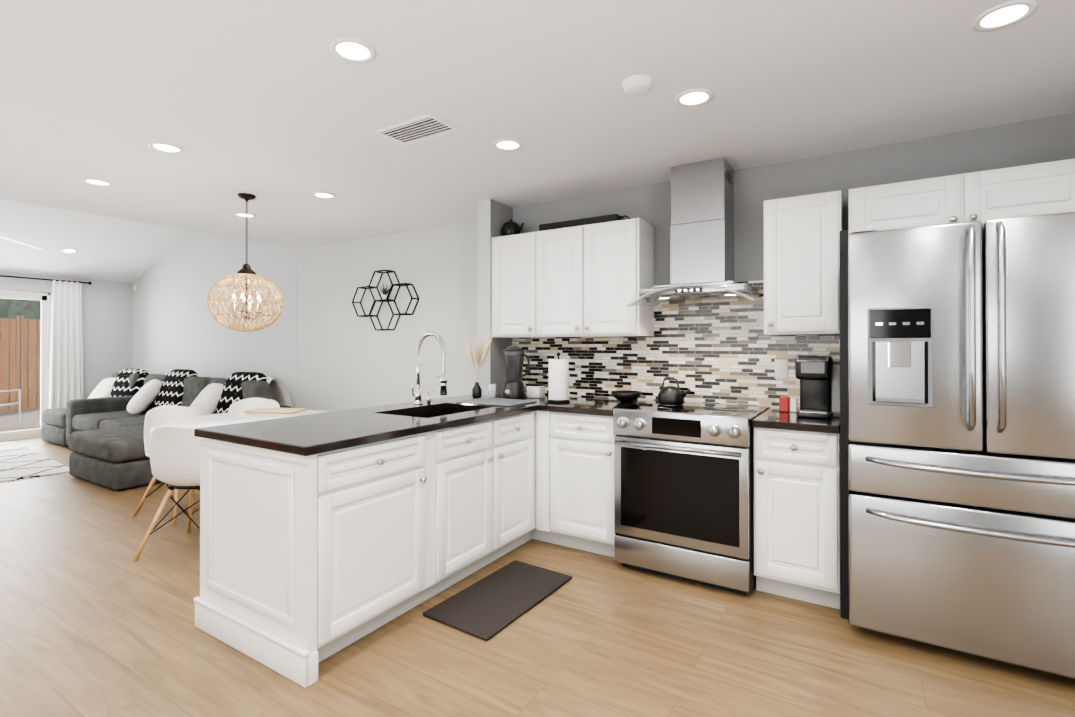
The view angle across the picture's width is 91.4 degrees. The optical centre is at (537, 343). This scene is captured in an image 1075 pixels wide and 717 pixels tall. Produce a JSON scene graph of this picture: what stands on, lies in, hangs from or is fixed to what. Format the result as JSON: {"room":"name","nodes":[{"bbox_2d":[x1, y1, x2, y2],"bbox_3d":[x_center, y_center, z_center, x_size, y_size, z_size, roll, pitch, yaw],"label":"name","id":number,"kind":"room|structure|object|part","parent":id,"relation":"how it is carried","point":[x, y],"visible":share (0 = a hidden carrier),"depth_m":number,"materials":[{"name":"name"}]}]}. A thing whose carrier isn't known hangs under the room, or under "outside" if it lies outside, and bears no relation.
{"room":"dining room and kitchen","nodes":[
{"label":"dining room and kitchen","id":0,"kind":"room"},
{"bbox_2d":[0,271,132,398],"bbox_3d":[-8.419,-0.182,5.307,0.100,3.000,7.277,0,0,32],"label":"wall","id":1,"kind":"structure","parent":0,"point":[107,319],"depth_m":8.02,"materials":[{"name":"grey paint"}]},
{"bbox_2d":[0,280,83,440],"bbox_3d":[-7.372,0.210,6.858,0.219,2.230,2.260,0,0,32],"label":"window","id":2,"kind":"structure","parent":1,"relation":"in","point":[61,365],"depth_m":7.52,"materials":[{"name":"white metal"}]},
{"bbox_3d":[-7.512,0.295,6.744,0.100,2.060,1.920,0,0,32],"label":"frame","id":3,"kind":"part","parent":2,"relation":"part of","materials":[{"name":"white metal"}]},
{"bbox_3d":[-6.821,0.204,7.608,0.074,2.210,0.404,0,0,32],"label":"curtain panel","id":4,"kind":"part","parent":2,"relation":"part of","materials":[{"name":"white fabric"}]},
{"bbox_2d":[0,275,91,284],"bbox_3d":[-7.403,-0.905,6.742,0.114,0.050,2.668,0,0,32],"label":"curtain rod","id":5,"kind":"object","parent":1,"relation":"attached to","point":[89,283],"visible":0.88,"depth_m":7.37,"materials":[{"name":"black metal"}]},
{"bbox_2d":[50,292,51,346],"bbox_3d":[-7.487,0.294,6.728,0.020,2.060,1.920,0,0,32],"label":"door frame","id":6,"kind":"structure","parent":1,"relation":"attached to","point":[50,315],"depth_m":7.53,"materials":[{"name":"white"}]},
{"bbox_2d":[0,198,194,282],"bbox_3d":[-6.518,-1.688,4.205,4.500,1.462,7.400,0,0,32],"label":"ceiling","id":7,"kind":"structure","parent":0,"point":[114,249],"depth_m":6.99,"materials":[{"name":"white paint"}]},
{"bbox_2d":[0,231,45,249],"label":"ceiling fan","id":8,"kind":"object","parent":7,"relation":"in","point":[1,236],"depth_m":5.94,"materials":[{"name":"white"}]},
{"bbox_2d":[133,220,477,411],"bbox_3d":[-3.345,-0.552,6.512,7.450,3.750,0.123,0,0,32],"label":"wall","id":9,"kind":"structure","parent":0,"point":[347,357],"depth_m":5.79,"materials":[{"name":"grey paint"}]},
{"bbox_2d":[352,270,418,330],"bbox_3d":[-1.531,-0.428,5.251,0.852,0.596,0.115,0,0,32],"label":"wall shelf","id":10,"kind":"object","parent":9,"relation":"attached to","point":[385,296],"visible":1,"depth_m":5.23,"materials":[{"name":"black metal"}]},
{"bbox_2d":[478,199,512,394],"bbox_3d":[-0.255,0.103,4.308,0.121,2.420,0.600,0,0,32],"label":"wall","id":11,"kind":"structure","parent":0,"point":[494,216],"depth_m":4.06,"materials":[{"name":"grey paint"}]},
{"bbox_2d":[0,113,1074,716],"bbox_3d":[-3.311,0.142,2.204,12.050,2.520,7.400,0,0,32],"label":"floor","id":12,"kind":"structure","parent":0,"point":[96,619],"depth_m":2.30,"materials":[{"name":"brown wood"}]},
{"bbox_2d":[0,442,68,482],"bbox_3d":[-6.457,1.311,5.424,2.860,0.014,1.960,0,0,36],"label":"rug","id":13,"kind":"object","parent":12,"relation":"on","point":[18,461],"visible":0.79,"depth_m":5.66,"materials":[{"name":"white fabric"}]},
{"bbox_2d":[132,405,198,525],"bbox_3d":[-2.749,0.906,4.087,0.517,0.820,0.489,0,0,23],"label":"dining chair","id":14,"kind":"object","parent":12,"relation":"on","point":[158,416],"visible":0.23,"depth_m":4.08,"materials":[{"name":"white plastic"}]},
{"bbox_2d":[133,426,199,560],"bbox_3d":[-2.191,0.903,3.384,0.489,0.820,0.517,0,0,2],"label":"dining chair","id":15,"kind":"object","parent":12,"relation":"on","point":[174,452],"visible":0.52,"depth_m":3.20,"materials":[{"name":"white plastic"}]},
{"bbox_2d":[42,369,292,490],"bbox_3d":[-4.878,0.824,6.334,3.816,0.996,1.732,0,0,32],"label":"sofa","id":16,"kind":"object","parent":12,"relation":"on","point":[99,432],"visible":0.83,"depth_m":5.99,"materials":[{"name":"grey fabric"}]},
{"bbox_2d":[162,408,329,427],"bbox_3d":[-2.100,0.929,3.931,1.176,0.763,1.176,0,0,32],"label":"dining table","id":17,"kind":"object","parent":12,"relation":"on","point":[257,414],"visible":0.17,"depth_m":4.02,"materials":[{"name":"white laminate"}]},
{"bbox_2d":[228,398,279,412],"bbox_3d":[-2.470,0.909,4.611,0.489,0.820,0.517,0,0,-33],"label":"dining chair","id":18,"kind":"object","parent":12,"relation":"on","point":[246,404],"visible":0.19,"depth_m":4.80,"materials":[{"name":"white plastic"}]},
{"bbox_2d":[193,427,452,687],"bbox_3d":[-1.009,0.866,2.550,0.808,0.874,0.791,0,0,32],"label":"base cabinet","id":19,"kind":"object","parent":12,"relation":"on","point":[325,535],"depth_m":2.22,"materials":[{"name":"white wood"}]},
{"bbox_2d":[194,391,580,458],"bbox_3d":[-0.618,0.414,3.171,0.833,0.038,2.305,0,0,32],"label":"countertop","id":20,"kind":"structure","parent":19,"relation":"on","point":[318,433],"depth_m":2.50,"materials":[{"name":"black stone"}]},
{"bbox_2d":[463,332,491,397],"bbox_3d":[-0.430,0.156,3.865,0.226,0.482,0.210,0,0,32],"label":"vase","id":21,"kind":"object","parent":20,"relation":"on","point":[480,355],"visible":1,"depth_m":3.82,"materials":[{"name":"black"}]},
{"bbox_2d":[487,384,495,397],"bbox_3d":[-0.333,0.347,3.813,0.066,0.100,0.066,0,0,32],"label":"glass tumbler","id":22,"kind":"object","parent":20,"relation":"on","point":[492,386],"visible":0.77,"depth_m":3.79,"materials":[{"name":"clear glass"}]},
{"bbox_2d":[456,397,536,405],"bbox_3d":[-0.275,0.390,3.536,0.440,0.011,0.330,0,0,32],"label":"drying mat","id":23,"kind":"object","parent":20,"relation":"on","point":[497,401],"visible":1,"depth_m":3.48,"materials":[{"name":"white fabric"}]},
{"bbox_2d":[502,346,529,398],"bbox_3d":[-0.150,0.207,3.771,0.221,0.380,0.176,0,0,32],"label":"blender","id":24,"kind":"object","parent":20,"relation":"on","point":[513,387],"visible":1,"depth_m":3.72,"materials":[{"name":"black plastic"}]},
{"bbox_2d":[527,383,544,397],"bbox_3d":[-0.012,0.347,3.855,0.110,0.100,0.090,0,0,32],"label":"canister","id":25,"kind":"object","parent":20,"relation":"on","point":[535,390],"visible":1,"depth_m":3.82,"materials":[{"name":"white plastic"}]},
{"bbox_2d":[547,352,569,402],"bbox_3d":[0.143,0.228,3.565,0.160,0.335,0.160,0,0,32],"label":"paper towel holder","id":26,"kind":"object","parent":20,"relation":"on","point":[558,380],"visible":1,"depth_m":3.51,"materials":[{"name":"white paper"}]},
{"bbox_2d":[453,419,496,454],"bbox_3d":[-0.412,0.531,3.025,0.006,0.199,0.632,0,0,32],"label":"drawer","id":27,"kind":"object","parent":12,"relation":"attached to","point":[476,436],"depth_m":2.86,"materials":[{"name":"white wood"}]},
{"bbox_2d":[453,443,500,582],"bbox_3d":[-0.593,0.976,3.136,0.444,0.660,0.644,0,0,32],"label":"base cabinet","id":28,"kind":"object","parent":12,"relation":"on","point":[476,474],"depth_m":2.88,"materials":[{"name":"white wood"}]},
{"bbox_2d":[423,560,571,640],"bbox_3d":[-0.178,1.297,2.712,0.425,0.016,0.763,0,0,32],"label":"kitchen mat","id":29,"kind":"object","parent":12,"relation":"on","point":[488,607],"visible":1,"depth_m":2.64,"materials":[{"name":"black rubber"}]},
{"bbox_2d":[497,411,536,554],"bbox_3d":[-0.308,0.872,3.659,0.788,0.874,0.546,0,0,32],"label":"base cabinet","id":30,"kind":"object","parent":12,"relation":"on","point":[517,435],"depth_m":3.23,"materials":[{"name":"white wood"}]},
{"bbox_2d":[557,415,615,556],"bbox_3d":[0.439,0.871,3.494,0.455,0.874,0.637,0,0,32],"label":"base cabinet","id":31,"kind":"object","parent":12,"relation":"on","point":[585,443],"depth_m":3.22,"materials":[{"name":"white wood"}]},
{"bbox_2d":[537,395,652,418],"bbox_3d":[0.400,0.415,3.509,0.540,0.038,0.657,0,0,32],"label":"countertop","id":32,"kind":"structure","parent":31,"relation":"on","point":[588,404],"depth_m":3.35,"materials":[{"name":"black stone"}]},
{"bbox_2d":[611,390,641,402],"bbox_3d":[0.599,0.361,3.541,0.210,0.070,0.210,0,0,32],"label":"bowl","id":33,"kind":"object","parent":32,"relation":"on","point":[626,396],"visible":1,"depth_m":3.48,"materials":[{"name":"black ceramic"}]},
{"bbox_2d":[613,400,769,594],"bbox_3d":[0.922,0.843,3.120,0.747,0.928,0.746,0,0,32],"label":"range","id":34,"kind":"object","parent":12,"relation":"on","point":[684,491],"visible":0.92,"depth_m":2.83,"materials":[{"name":"silver metal"}]},
{"bbox_2d":[657,378,690,404],"bbox_3d":[0.871,0.306,3.348,0.215,0.164,0.170,0,0,32],"label":"kettle","id":35,"kind":"object","parent":34,"relation":"on","point":[670,394],"visible":1,"depth_m":3.30,"materials":[{"name":"black metal"}]},
{"bbox_2d":[752,423,840,608],"bbox_3d":[1.441,0.868,2.871,0.385,0.874,0.637,0,0,32],"label":"base cabinet","id":36,"kind":"object","parent":12,"relation":"on","point":[797,473],"depth_m":2.60,"materials":[{"name":"white wood"}]},
{"bbox_2d":[753,407,839,434],"bbox_3d":[1.436,0.412,2.865,0.390,0.038,0.657,0,0,32],"label":"countertop","id":37,"kind":"structure","parent":36,"relation":"on","point":[772,419],"depth_m":2.64,"materials":[{"name":"black stone"}]},
{"bbox_2d":[779,396,796,411],"bbox_3d":[1.449,0.351,3.033,0.090,0.085,0.065,0,0,32],"label":"tin","id":38,"kind":"object","parent":37,"relation":"on","point":[786,403],"visible":1,"depth_m":3.01,"materials":[{"name":"red metal"}]},
{"bbox_2d":[795,354,839,418],"bbox_3d":[1.527,0.225,2.844,0.212,0.334,0.325,0,0,32],"label":"pod coffee maker","id":39,"kind":"object","parent":37,"relation":"on","point":[814,374],"visible":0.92,"depth_m":2.81,"materials":[{"name":"black plastic"}]},
{"bbox_2d":[840,212,1074,678],"bbox_3d":[1.950,0.383,2.400,0.970,1.840,0.851,0,0,32],"label":"fridge","id":40,"kind":"object","parent":12,"relation":"on","point":[957,430],"visible":1,"depth_m":2.12,"materials":[{"name":"silver metal"}]},
{"bbox_2d":[0,0,1074,248],"bbox_3d":[-1.443,-1.788,1.052,7.650,1.330,7.400,0,0,32],"label":"ceiling","id":41,"kind":"structure","parent":0,"point":[280,110],"depth_m":2.37,"materials":[{"name":"white paint"}]},
{"bbox_2d":[82,178,112,185],"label":"recessed light","id":42,"kind":"object","parent":41,"relation":"in","point":[93,181],"depth_m":3.60,"materials":[{"name":"white"}]},
{"bbox_2d":[148,142,183,153],"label":"recessed light","id":43,"kind":"object","parent":41,"relation":"in","point":[159,146],"depth_m":2.98,"materials":[{"name":"white"}]},
{"bbox_2d":[207,193,282,331],"bbox_3d":[-2.177,-0.597,3.928,0.499,1.022,0.499,0,0,32],"label":"pendant lamp","id":44,"kind":"object","parent":41,"relation":"hanging from","point":[246,271],"visible":1,"depth_m":3.85,"materials":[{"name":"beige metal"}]},
{"bbox_2d":[312,192,335,198],"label":"recessed light","id":45,"kind":"object","parent":41,"relation":"in","point":[325,195],"depth_m":3.92,"materials":[{"name":"white"}]},
{"bbox_2d":[329,37,375,63],"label":"recessed light","id":46,"kind":"object","parent":41,"relation":"in","point":[352,50],"depth_m":2.00,"materials":[{"name":"white"}]},
{"bbox_2d":[374,114,459,145],"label":"ceiling vent","id":47,"kind":"object","parent":41,"relation":"in","point":[420,129],"depth_m":2.73,"materials":[{"name":"white metal"}]},
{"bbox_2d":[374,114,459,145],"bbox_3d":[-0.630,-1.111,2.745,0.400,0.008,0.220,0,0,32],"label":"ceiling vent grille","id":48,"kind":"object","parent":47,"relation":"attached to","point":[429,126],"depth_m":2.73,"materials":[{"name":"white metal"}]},
{"bbox_2d":[493,139,522,150],"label":"recessed light","id":49,"kind":"object","parent":41,"relation":"in","point":[501,144],"depth_m":2.93,"materials":[{"name":"white"}]},
{"bbox_2d":[622,75,652,95],"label":"smoke detector","id":50,"kind":"object","parent":41,"relation":"in","point":[636,85],"depth_m":2.22,"materials":[{"name":"white plastic"}]},
{"bbox_2d":[675,88,713,106],"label":"recessed light","id":51,"kind":"object","parent":41,"relation":"in","point":[692,97],"depth_m":2.38,"materials":[{"name":"white"}]},
{"bbox_2d":[972,0,1037,31],"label":"recessed light","id":52,"kind":"object","parent":41,"relation":"in","point":[997,17],"depth_m":1.79,"materials":[{"name":"white"}]},
{"bbox_2d":[492,218,656,338],"bbox_3d":[0.223,-0.431,3.833,1.193,0.766,0.301,0,0,32],"label":"upper cabinet","id":53,"kind":"object","parent":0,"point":[576,282],"depth_m":3.65,"materials":[{"name":"white wood"}]},
{"bbox_2d":[501,219,523,235],"bbox_3d":[-0.207,-0.894,4.106,0.240,0.158,0.150,0,0,32],"label":"teapot","id":54,"kind":"object","parent":53,"relation":"on","point":[510,227],"visible":0.75,"depth_m":4.05,"materials":[{"name":"black metal"}]},
{"bbox_2d":[539,214,630,230],"bbox_3d":[0.327,-0.841,3.763,0.687,0.050,0.220,0,0,32],"label":"tray","id":55,"kind":"object","parent":53,"relation":"on","point":[584,221],"visible":0.48,"depth_m":3.64,"materials":[{"name":"black plastic"}]},
{"bbox_2d":[626,157,763,306],"bbox_3d":[0.982,-0.666,3.224,0.725,0.890,0.520,0,0,32],"label":"range hood","id":56,"kind":"object","parent":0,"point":[702,236],"visible":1,"depth_m":3.20,"materials":[{"name":"silver metal"}]},
{"bbox_3d":[0.979,-0.295,3.218,0.725,0.148,0.511,0,0,32],"label":"glass","id":57,"kind":"part","parent":56,"relation":"part of","materials":[{"name":"grey"}]},
{"bbox_2d":[775,359,787,378],"bbox_3d":[1.490,0.157,3.209,0.075,0.120,0.007,0,0,32],"label":"outlet plate","id":58,"kind":"object","parent":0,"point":[781,365],"depth_m":3.21,"materials":[{"name":"white plastic"}]},
{"bbox_2d":[761,190,842,338],"bbox_3d":[1.530,-0.435,3.020,0.385,0.766,0.301,0,0,32],"label":"upper cabinet","id":59,"kind":"object","parent":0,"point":[800,286],"depth_m":2.89,"materials":[{"name":"white wood"}]},
{"bbox_2d":[849,159,1074,233],"bbox_3d":[2.125,-0.680,2.652,0.947,0.280,0.301,0,0,32],"label":"upper cabinet","id":60,"kind":"object","parent":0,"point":[1048,187],"depth_m":2.52,"materials":[{"name":"white wood"}]},
{"label":"outside","id":61,"kind":"structure","parent":0,"visible":0},
{"bbox_2d":[0,298,40,431],"bbox_3d":[-11.057,-1.320,9.265,8.555,5.553,22.362,0,0,32],"label":"yard","id":62,"kind":"structure","parent":61,"point":[18,313],"depth_m":10.70,"materials":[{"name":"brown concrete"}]}
]}

